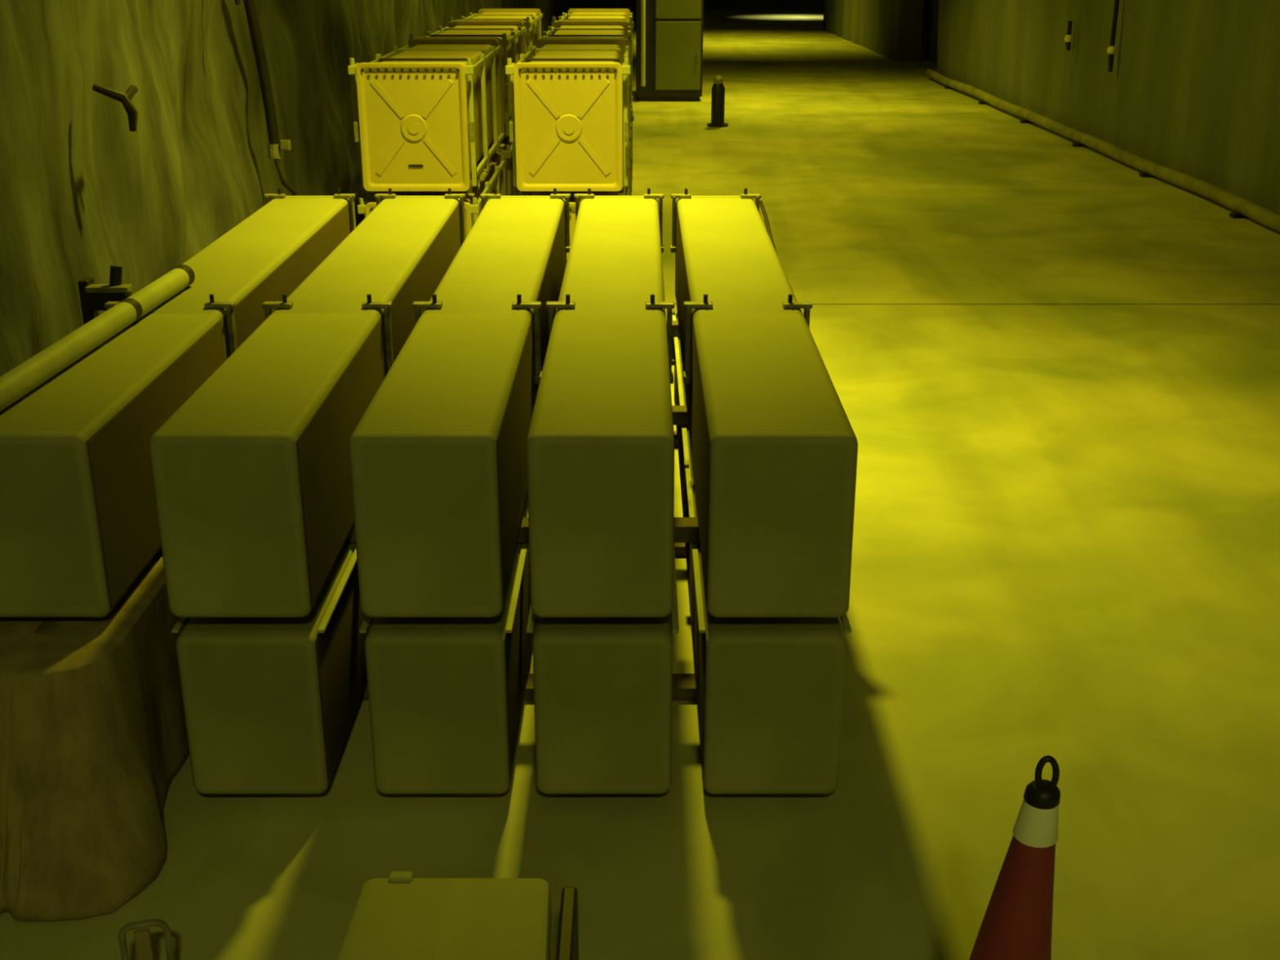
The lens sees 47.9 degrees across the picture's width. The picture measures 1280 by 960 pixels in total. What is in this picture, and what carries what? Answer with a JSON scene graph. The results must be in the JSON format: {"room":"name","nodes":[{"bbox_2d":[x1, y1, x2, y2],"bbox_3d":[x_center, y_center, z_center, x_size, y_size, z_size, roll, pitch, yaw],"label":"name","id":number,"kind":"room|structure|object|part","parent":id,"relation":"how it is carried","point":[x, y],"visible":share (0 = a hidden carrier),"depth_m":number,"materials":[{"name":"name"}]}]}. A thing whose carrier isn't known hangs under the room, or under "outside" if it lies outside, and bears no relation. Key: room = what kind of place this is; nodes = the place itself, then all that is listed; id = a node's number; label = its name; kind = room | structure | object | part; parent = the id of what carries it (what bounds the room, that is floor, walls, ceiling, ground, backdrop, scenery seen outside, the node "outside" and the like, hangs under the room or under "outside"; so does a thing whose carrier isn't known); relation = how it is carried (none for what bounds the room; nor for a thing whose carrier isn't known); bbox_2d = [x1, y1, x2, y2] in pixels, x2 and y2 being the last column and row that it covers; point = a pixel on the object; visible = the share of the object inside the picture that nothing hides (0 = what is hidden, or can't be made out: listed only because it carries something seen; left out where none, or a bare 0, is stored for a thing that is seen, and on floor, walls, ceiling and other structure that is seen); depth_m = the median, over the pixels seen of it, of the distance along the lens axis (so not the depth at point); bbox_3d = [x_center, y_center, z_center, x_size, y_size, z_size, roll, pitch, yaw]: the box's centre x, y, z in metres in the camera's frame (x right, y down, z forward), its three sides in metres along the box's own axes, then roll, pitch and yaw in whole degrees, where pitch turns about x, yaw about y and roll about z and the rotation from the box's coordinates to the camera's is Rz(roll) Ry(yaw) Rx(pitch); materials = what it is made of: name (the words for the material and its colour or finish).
{"room":"underground passage","nodes":[
{"label":"underground passage","id":0,"kind":"room"},
{"bbox_2d":[0,0,576,376],"bbox_3d":[-2.136,-6.693,18.904,0.628,3.200,52.500,0,21,0],"label":"wall","id":1,"kind":"structure","parent":0,"point":[82,193],"depth_m":5.75,"materials":[{"name":"stone"}]},
{"bbox_2d":[92,83,137,131],"bbox_3d":[-1.805,-1.298,5.002,0.141,0.162,0.122,0,21,0],"label":"wall hook","id":2,"kind":"object","parent":1,"relation":"attached to","point":[125,99],"visible":1,"depth_m":4.95,"materials":[{"name":"metal"}]},
{"bbox_2d":[235,0,240,4],"bbox_3d":[-1.795,-2.613,6.229,0.034,1.061,0.024,0,21,0],"label":"cable","id":3,"kind":"object","parent":1,"relation":"attached to","point":[237,2],"visible":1,"depth_m":6.40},
{"bbox_2d":[243,0,300,195],"bbox_3d":[-1.697,-2.387,6.411,0.181,2.256,1.122,-6,21,-15],"label":"cable","id":4,"kind":"object","parent":1,"relation":"attached to","point":[275,148],"visible":0.8,"depth_m":7.07,"materials":[{"name":"rubber"}]},
{"bbox_2d":[0,8,1279,959],"bbox_3d":[4.000,-5.061,19.465,12.600,0.250,53.000,0,21,0],"label":"floor","id":5,"kind":"structure","parent":0,"point":[1052,366],"depth_m":4.55,"materials":[{"name":"concrete"}]},
{"bbox_2d":[77,265,133,324],"bbox_3d":[-1.660,-0.159,4.588,0.200,1.064,0.120,0,21,0],"label":"bracket","id":6,"kind":"object","parent":5,"relation":"on","point":[93,297],"visible":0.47,"depth_m":4.40,"materials":[{"name":"metal"}]},
{"bbox_3d":[-1.700,-0.139,4.596,0.120,1.020,0.120,0,21,0],"label":"post","id":7,"kind":"part","parent":6,"relation":"part of","materials":[{"name":"metal"}]},
{"bbox_3d":[-1.625,-0.586,4.406,0.130,0.018,0.050,0,21,0],"label":"arm","id":8,"kind":"part","parent":6,"relation":"part of","materials":[{"name":"metal"}]},
{"bbox_2d":[118,919,174,959],"bbox_3d":[-0.985,0.957,2.882,0.130,0.177,0.100,-5,21,-13],"label":"metal bracket","id":9,"kind":"object","parent":5,"relation":"on","point":[142,937],"visible":1,"depth_m":2.86,"materials":[{"name":"metal"}]},
{"bbox_2d":[171,542,373,794],"bbox_3d":[-0.925,0.010,4.905,0.378,0.445,3.150,0,21,0],"label":"storage container","id":10,"kind":"object","parent":5,"relation":"on","point":[270,704],"visible":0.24,"depth_m":3.45,"materials":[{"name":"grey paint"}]},
{"bbox_2d":[359,491,536,794],"bbox_3d":[-0.482,0.010,4.905,0.378,0.445,3.150,0,21,0],"label":"storage container","id":11,"kind":"object","parent":5,"relation":"on","point":[446,695],"visible":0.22,"depth_m":3.44,"materials":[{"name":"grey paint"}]},
{"bbox_2d":[337,871,578,959],"bbox_3d":[-0.332,1.023,2.462,0.427,0.350,0.688,0,21,0],"label":"case","id":12,"kind":"object","parent":5,"relation":"on","point":[400,916],"visible":1,"depth_m":2.60,"materials":[{"name":"paint"}]},
{"bbox_3d":[-0.133,1.024,2.502,0.030,0.320,0.600,0,21,0],"label":"rail","id":13,"kind":"part","parent":12,"relation":"part of","materials":[{"name":"black rubber"}]},
{"bbox_2d":[360,673,697,700],"bbox_3d":[-0.535,0.584,4.067,2.050,0.039,0.090,0,21,0],"label":"bearer","id":14,"kind":"object","parent":5,"relation":"on","point":[683,686],"visible":0.02,"depth_m":4.03,"materials":[{"name":"wood"}]},
{"bbox_2d":[526,542,679,794],"bbox_3d":[-0.088,0.010,4.905,0.378,0.445,3.150,0,21,0],"label":"storage container","id":15,"kind":"object","parent":5,"relation":"on","point":[602,686],"visible":0.27,"depth_m":3.43,"materials":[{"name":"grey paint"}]},
{"bbox_2d":[635,0,703,101],"bbox_3d":[0.380,-5.942,18.669,0.860,1.960,0.670,0,21,0],"label":"tall cabinet","id":16,"kind":"object","parent":5,"relation":"on","point":[669,33],"visible":1,"depth_m":18.52,"materials":[{"name":"metal"}]},
{"bbox_3d":[0.490,-6.312,18.233,0.580,0.900,0.024,0,21,0],"label":"door","id":17,"kind":"part","parent":16,"relation":"part of","materials":[{"name":"metal"}]},
{"bbox_3d":[0.490,-5.465,18.552,0.580,0.850,0.024,0,21,0],"label":"door","id":18,"kind":"part","parent":16,"relation":"part of","materials":[{"name":"metal"}]},
{"bbox_2d":[673,431,677,446],"bbox_3d":[-0.535,-0.173,6.079,2.050,0.039,0.090,0,21,0],"label":"bearer","id":19,"kind":"object","parent":5,"relation":"on","point":[675,432],"visible":0.02,"depth_m":6.04,"materials":[{"name":"brown wood"}]},
{"bbox_3d":[-1.390,0.050,4.801,0.378,0.445,3.150,0,21,0],"label":"canister","id":20,"kind":"object","parent":19,"relation":"on","visible":0},
{"bbox_2d":[0,556,190,921],"bbox_3d":[-1.387,0.581,3.416,0.584,0.493,0.856,0,21,0],"label":"rock","id":21,"kind":"object","parent":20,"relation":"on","point":[94,739],"visible":0.82,"depth_m":3.19,"materials":[{"name":"brown stone"}]},
{"bbox_2d":[344,517,700,542],"bbox_3d":[-0.535,0.135,3.898,2.030,0.048,0.070,0,21,0],"label":"spacer","id":22,"kind":"object","parent":20,"relation":"on","point":[686,530],"visible":0.02,"depth_m":3.87,"materials":[{"name":"brown wood"}]},
{"bbox_2d":[0,188,355,617],"bbox_3d":[-1.390,-0.460,4.715,0.380,0.491,3.150,0,21,0],"label":"storage container","id":23,"kind":"object","parent":22,"relation":"on","point":[79,522],"visible":0.7,"depth_m":3.49,"materials":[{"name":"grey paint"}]},
{"bbox_2d":[0,264,195,411],"bbox_3d":[-1.473,-0.306,3.627,0.069,0.069,1.907,1,21,2],"label":"tube","id":24,"kind":"object","parent":23,"relation":"on","point":[19,381],"visible":1,"depth_m":3.77,"materials":[{"name":"metal"}]},
{"bbox_2d":[148,188,466,617],"bbox_3d":[-0.925,-0.460,4.715,0.380,0.491,3.150,0,21,0],"label":"storage container","id":25,"kind":"object","parent":22,"relation":"on","point":[251,477],"visible":0.76,"depth_m":3.42,"materials":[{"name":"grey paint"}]},
{"bbox_2d":[348,188,570,617],"bbox_3d":[-0.482,-0.460,4.715,0.380,0.491,3.150,0,21,0],"label":"storage container","id":26,"kind":"object","parent":22,"relation":"on","point":[437,455],"visible":0.92,"depth_m":3.36,"materials":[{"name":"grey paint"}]},
{"bbox_2d":[526,188,674,617],"bbox_3d":[-0.088,-0.460,4.715,0.380,0.491,3.150,0,21,0],"label":"storage container","id":27,"kind":"object","parent":22,"relation":"on","point":[600,440],"visible":1,"depth_m":3.31,"materials":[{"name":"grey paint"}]},
{"bbox_2d":[670,188,857,617],"bbox_3d":[0.319,-0.460,4.715,0.380,0.491,3.150,0,21,0],"label":"storage container","id":28,"kind":"object","parent":22,"relation":"on","point":[773,440],"visible":1,"depth_m":3.32,"materials":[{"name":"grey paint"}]},
{"bbox_2d":[759,200,777,253],"bbox_3d":[0.521,-0.935,5.737,0.028,0.240,0.706,-1,21,-2],"label":"strap","id":29,"kind":"object","parent":28,"relation":"hanging from","point":[766,218],"visible":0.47,"depth_m":5.86,"materials":[{"name":"metal"}]},
{"bbox_2d":[666,320,679,336],"bbox_3d":[-0.535,-0.623,5.910,2.030,0.048,0.070,0,21,0],"label":"spacer","id":30,"kind":"object","parent":20,"relation":"on","point":[675,329],"visible":0.02,"depth_m":5.88,"materials":[{"name":"brown wood"}]},
{"bbox_2d":[671,405,688,425],"bbox_3d":[-0.535,-0.217,4.834,2.030,0.048,0.070,0,21,0],"label":"spacer","id":31,"kind":"object","parent":20,"relation":"on","point":[679,412],"visible":0.02,"depth_m":4.80,"materials":[{"name":"wood"}]},
{"bbox_2d":[674,542,685,556],"bbox_3d":[-0.535,0.232,5.003,2.050,0.039,0.090,0,21,0],"label":"bearer","id":32,"kind":"object","parent":5,"relation":"on","point":[679,548],"visible":0.02,"depth_m":4.96,"materials":[{"name":"brown wood"}]},
{"bbox_2d":[706,75,728,127],"bbox_3d":[0.880,-4.272,16.236,0.240,0.550,0.240,0,21,0],"label":"post","id":33,"kind":"object","parent":5,"relation":"on","point":[717,104],"visible":1,"depth_m":16.19,"materials":[{"name":"metal"}]},
{"bbox_2d":[671,310,851,794],"bbox_3d":[0.319,0.010,4.905,0.378,0.445,3.150,0,21,0],"label":"storage container","id":34,"kind":"object","parent":5,"relation":"on","point":[770,690],"visible":0.43,"depth_m":3.44,"materials":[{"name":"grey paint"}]},
{"bbox_2d":[968,755,1060,959],"bbox_3d":[0.624,0.803,2.472,0.360,0.754,0.360,0,21,0],"label":"traffic cone","id":35,"kind":"object","parent":5,"relation":"on","point":[1016,924],"visible":1,"depth_m":2.39,"materials":[{"name":"red plastic"}]},
{"bbox_2d":[925,69,1279,231],"bbox_3d":[4.567,-2.514,12.143,0.162,0.147,20.506,0,21,-1],"label":"pipe","id":36,"kind":"object","parent":5,"relation":"on","point":[1245,208],"visible":1,"depth_m":13.13,"materials":[{"name":"metal"}]},
{"bbox_3d":[-1.155,-0.928,8.039,0.550,0.069,0.090,0,21,0],"label":"support block","id":37,"kind":"object","parent":5,"relation":"on","visible":0},
{"bbox_2d":[357,196,376,217],"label":"storage container","id":38,"kind":"object","parent":37,"relation":"on","point":[366,207],"depth_m":7.49,"materials":[{"name":"metal"}]},
{"bbox_3d":[-1.442,-1.468,8.463,0.024,0.620,1.685,0,21,0],"label":"frame","id":39,"kind":"part","parent":38,"relation":"part of","materials":[{"name":"metal"}]},
{"bbox_2d":[395,193,445,195],"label":"storage container","id":40,"kind":"object","parent":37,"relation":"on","point":[397,194],"depth_m":7.90,"materials":[{"name":"metal"}]},
{"bbox_3d":[-1.155,-1.145,7.607,0.550,0.640,0.045,0,21,0],"label":"plate","id":41,"kind":"part","parent":40,"relation":"part of","materials":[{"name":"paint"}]},
{"bbox_2d":[374,179,478,193],"bbox_3d":[-1.155,-1.588,7.790,0.550,0.059,0.090,0,21,0],"label":"support block","id":42,"kind":"object","parent":40,"relation":"on","point":[473,189],"visible":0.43,"depth_m":7.76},
{"bbox_2d":[347,38,504,191],"bbox_3d":[-1.155,-2.133,8.212,0.631,0.662,1.886,0,21,0],"label":"storage container","id":43,"kind":"object","parent":42,"relation":"on","point":[428,111],"visible":1,"depth_m":7.39,"materials":[{"name":"metal"}]},
{"bbox_3d":[-1.442,-2.123,8.217,0.024,0.620,1.685,0,21,0],"label":"frame","id":44,"kind":"part","parent":43,"relation":"part of","materials":[{"name":"metal"}]},
{"bbox_3d":[-1.155,-1.800,7.360,0.550,0.640,0.045,0,21,0],"label":"plate","id":45,"kind":"part","parent":43,"relation":"part of","materials":[{"name":"paint"}]},
{"bbox_3d":[-0.868,-2.123,8.217,0.024,0.620,1.685,0,21,0],"label":"frame","id":46,"kind":"part","parent":43,"relation":"part of","materials":[{"name":"metal"}]},
{"bbox_2d":[464,152,505,236],"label":"storage container","id":47,"kind":"object","parent":37,"relation":"on","point":[490,178],"depth_m":8.34,"materials":[{"name":"metal"}]},
{"bbox_2d":[478,150,497,162],"bbox_3d":[-1.155,-1.993,8.867,0.550,0.059,0.090,0,21,0],"label":"support block","id":48,"kind":"object","parent":47,"relation":"on","point":[494,157],"visible":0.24,"depth_m":8.83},
{"bbox_3d":[-0.868,-1.468,8.463,0.024,0.620,1.685,0,21,0],"label":"frame","id":49,"kind":"part","parent":47,"relation":"part of","materials":[{"name":"metal"}]},
{"bbox_3d":[-1.155,-1.640,9.929,0.550,0.069,0.090,0,21,0],"label":"support block","id":50,"kind":"object","parent":5,"relation":"on","visible":0},
{"bbox_2d":[488,124,529,195],"bbox_3d":[-1.155,-2.190,10.349,0.631,0.662,1.886,0,21,0],"label":"storage container","id":51,"kind":"object","parent":50,"relation":"on","point":[505,149],"visible":0.1,"depth_m":9.53,"materials":[{"name":"metal"}]},
{"bbox_3d":[-1.155,-1.857,9.498,0.550,0.640,0.045,0,21,0],"label":"plate","id":52,"kind":"part","parent":51,"relation":"part of","materials":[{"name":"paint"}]},
{"bbox_2d":[501,132,509,142],"bbox_3d":[-1.155,-2.300,9.681,0.550,0.059,0.090,0,21,0],"label":"support block","id":53,"kind":"object","parent":51,"relation":"on","point":[506,140],"visible":0.19,"depth_m":9.64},
{"bbox_2d":[408,21,525,136],"bbox_3d":[-1.155,-2.845,10.103,0.631,0.662,1.886,0,21,0],"label":"storage container","id":54,"kind":"object","parent":53,"relation":"on","point":[509,35],"visible":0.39,"depth_m":9.94,"materials":[{"name":"metal"}]},
{"bbox_3d":[-1.442,-2.835,10.107,0.024,0.620,1.685,0,21,0],"label":"frame","id":55,"kind":"part","parent":54,"relation":"part of","materials":[{"name":"metal"}]},
{"bbox_3d":[-1.155,-2.512,9.251,0.550,0.640,0.045,0,21,0],"label":"plate","id":56,"kind":"part","parent":54,"relation":"part of","materials":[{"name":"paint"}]},
{"bbox_3d":[-0.868,-2.835,10.107,0.024,0.620,1.685,0,21,0],"label":"frame","id":57,"kind":"part","parent":54,"relation":"part of","materials":[{"name":"metal"}]},
{"bbox_3d":[-0.868,-2.180,10.354,0.024,0.620,1.685,0,21,0],"label":"frame","id":58,"kind":"part","parent":51,"relation":"part of","materials":[{"name":"metal"}]},
{"bbox_2d":[576,0,823,8],"bbox_3d":[3.900,-17.128,42.917,12.800,5.800,0.400,0,21,0],"label":"wall","id":59,"kind":"structure","parent":0,"point":[580,3],"depth_m":43.71,"materials":[{"name":"concrete"}]},
{"bbox_2d":[822,0,924,61],"bbox_3d":[4.530,-10.341,28.590,0.607,3.200,9.200,0,21,0],"label":"wall","id":60,"kind":"structure","parent":0,"point":[892,29],"depth_m":26.16,"materials":[{"name":"concrete"}]},
{"bbox_2d":[925,0,939,61],"bbox_3d":[5.550,-8.790,24.472,1.100,3.200,0.400,0,21,0],"label":"wall","id":61,"kind":"structure","parent":0,"point":[932,27],"depth_m":24.74,"materials":[{"name":"concrete"}]},
{"bbox_2d":[936,0,1279,214],"bbox_3d":[4.873,-2.534,7.862,0.808,3.200,28.900,0,21,0],"label":"wall","id":62,"kind":"structure","parent":0,"point":[1192,88],"depth_m":13.16,"materials":[{"name":"concrete"}]},
{"bbox_2d":[1064,20,1072,50],"bbox_3d":[4.534,-4.696,15.222,0.090,0.302,0.090,0,21,0],"label":"cable","id":63,"kind":"object","parent":62,"relation":"hanging from","point":[1068,37],"visible":1,"depth_m":15.20,"materials":[{"name":"rubber"}]},
{"bbox_2d":[1106,0,1119,71],"bbox_3d":[4.562,-5.101,13.573,0.090,2.421,0.090,0,21,0],"label":"hanging cable","id":64,"kind":"object","parent":62,"relation":"hanging from","point":[1111,50],"visible":1,"depth_m":13.88,"materials":[{"name":"rubber"}]},
{"bbox_3d":[-1.155,-2.758,12.896,0.550,0.069,0.090,0,21,0],"label":"support block","id":65,"kind":"object","parent":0,"visible":0},
{"bbox_3d":[-1.155,-2.902,12.240,0.631,0.662,1.886,0,21,0],"label":"canister","id":66,"kind":"object","parent":65,"relation":"on","visible":0},
{"bbox_3d":[-1.155,-3.012,11.571,0.550,0.059,0.090,0,21,0],"label":"support block","id":67,"kind":"object","parent":66,"relation":"on","visible":0},
{"bbox_2d":[448,8,542,62],"bbox_3d":[-1.155,-3.557,11.993,0.631,0.662,1.886,0,21,0],"label":"storage container","id":68,"kind":"object","parent":67,"relation":"on","point":[531,19],"visible":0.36,"depth_m":12.05,"materials":[{"name":"metal"}]},
{"bbox_3d":[-1.442,-3.547,11.997,0.024,0.620,1.685,0,21,0],"label":"frame","id":69,"kind":"part","parent":68,"relation":"part of","materials":[{"name":"metal"}]},
{"bbox_3d":[-1.155,-3.224,11.141,0.550,0.640,0.045,0,21,0],"label":"plate","id":70,"kind":"part","parent":68,"relation":"part of","materials":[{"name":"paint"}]},
{"bbox_3d":[-0.868,-3.547,11.997,0.024,0.620,1.685,0,21,0],"label":"frame","id":71,"kind":"part","parent":68,"relation":"part of","materials":[{"name":"metal"}]},
{"bbox_3d":[-0.363,-2.758,12.896,0.550,0.069,0.090,0,21,0],"label":"support block","id":72,"kind":"object","parent":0,"visible":0},
{"bbox_2d":[631,95,634,180],"bbox_3d":[-0.363,-2.902,12.240,0.631,0.662,1.886,0,21,0],"label":"storage container","id":73,"kind":"object","parent":72,"relation":"on","point":[632,115],"visible":0.09,"depth_m":11.44,"materials":[{"name":"metal"}]},
{"bbox_3d":[-0.076,-2.892,12.244,0.024,0.620,1.685,0,21,0],"label":"frame","id":74,"kind":"part","parent":73,"relation":"part of","materials":[{"name":"metal"}]},
{"bbox_3d":[-0.363,-3.417,12.647,0.550,0.059,0.090,0,21,0],"label":"support block","id":75,"kind":"object","parent":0,"visible":0},
{"bbox_2d":[551,8,633,103],"bbox_3d":[-0.363,-3.557,11.993,0.631,0.662,1.886,0,21,0],"label":"storage container","id":76,"kind":"object","parent":75,"relation":"on","point":[574,15],"visible":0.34,"depth_m":12.18,"materials":[{"name":"metal"}]},
{"bbox_3d":[-0.650,-3.547,11.997,0.024,0.620,1.685,0,21,0],"label":"frame","id":77,"kind":"part","parent":76,"relation":"part of","materials":[{"name":"metal"}]},
{"bbox_3d":[-0.363,-3.224,11.141,0.550,0.640,0.045,0,21,0],"label":"plate","id":78,"kind":"part","parent":76,"relation":"part of","materials":[{"name":"paint"}]},
{"bbox_3d":[-0.076,-3.547,11.997,0.024,0.620,1.685,0,21,0],"label":"frame","id":79,"kind":"part","parent":76,"relation":"part of","materials":[{"name":"metal"}]},
{"bbox_3d":[-0.363,-0.928,8.039,0.550,0.069,0.090,0,21,0],"label":"support block","id":80,"kind":"object","parent":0,"visible":0},
{"bbox_2d":[520,192,551,195],"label":"storage container","id":81,"kind":"object","parent":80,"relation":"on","point":[522,194],"depth_m":7.93,"materials":[{"name":"metal"}]},
{"bbox_3d":[-0.650,-1.468,8.463,0.024,0.620,1.685,0,21,0],"label":"frame","id":82,"kind":"part","parent":81,"relation":"part of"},
{"bbox_2d":[568,193,575,244],"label":"storage container","id":83,"kind":"object","parent":80,"relation":"on","point":[572,207],"depth_m":7.52,"materials":[{"name":"metal"}]},
{"bbox_2d":[521,186,623,193],"bbox_3d":[-0.363,-1.588,7.790,0.550,0.059,0.090,0,21,0],"label":"support block","id":84,"kind":"object","parent":83,"relation":"on","point":[621,191],"visible":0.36,"depth_m":7.76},
{"bbox_2d":[505,38,631,191],"bbox_3d":[-0.363,-2.133,8.212,0.631,0.662,1.886,0,21,0],"label":"storage container","id":85,"kind":"object","parent":84,"relation":"on","point":[569,126],"visible":1,"depth_m":7.37,"materials":[{"name":"metal"}]},
{"bbox_3d":[-0.650,-2.123,8.217,0.024,0.620,1.685,0,21,0],"label":"frame","id":86,"kind":"part","parent":85,"relation":"part of","materials":[{"name":"metal"}]},
{"bbox_3d":[-0.076,-2.123,8.217,0.024,0.620,1.685,0,21,0],"label":"frame","id":87,"kind":"part","parent":85,"relation":"part of","materials":[{"name":"metal"}]},
{"bbox_3d":[-0.363,-1.145,7.607,0.550,0.640,0.045,0,21,0],"label":"plate","id":88,"kind":"part","parent":83,"relation":"part of","materials":[{"name":"paint"}]},
{"bbox_2d":[593,160,629,195],"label":"storage container","id":89,"kind":"object","parent":80,"relation":"on","point":[626,188],"depth_m":8.06,"materials":[{"name":"metal"}]},
{"bbox_3d":[-0.076,-1.468,8.463,0.024,0.620,1.685,0,21,0],"label":"frame","id":90,"kind":"part","parent":89,"relation":"part of","materials":[{"name":"metal"}]},
{"bbox_3d":[-0.363,-1.640,9.929,0.550,0.069,0.090,0,21,0],"label":"support block","id":91,"kind":"object","parent":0,"visible":0},
{"bbox_2d":[628,124,632,195],"bbox_3d":[-0.363,-2.190,10.349,0.631,0.662,1.886,0,21,0],"label":"storage container","id":92,"kind":"object","parent":91,"relation":"on","point":[630,154],"visible":0.13,"depth_m":9.97,"materials":[{"name":"metal"}]},
{"bbox_3d":[-0.363,-2.300,9.681,0.550,0.059,0.090,0,21,0],"label":"support block","id":93,"kind":"object","parent":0,"visible":0},
{"bbox_2d":[533,21,632,136],"bbox_3d":[-0.363,-2.845,10.103,0.631,0.662,1.886,0,21,0],"label":"storage container","id":94,"kind":"object","parent":93,"relation":"on","point":[563,29],"visible":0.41,"depth_m":10.17,"materials":[{"name":"metal"}]},
{"bbox_3d":[-0.650,-2.835,10.107,0.024,0.620,1.685,0,21,0],"label":"frame","id":95,"kind":"part","parent":94,"relation":"part of","materials":[{"name":"metal"}]},
{"bbox_3d":[-0.363,-2.512,9.251,0.550,0.640,0.045,0,21,0],"label":"plate","id":96,"kind":"part","parent":94,"relation":"part of","materials":[{"name":"paint"}]},
{"bbox_3d":[-0.076,-2.835,10.107,0.024,0.620,1.685,0,21,0],"label":"frame","id":97,"kind":"part","parent":94,"relation":"part of","materials":[{"name":"metal"}]}
]}

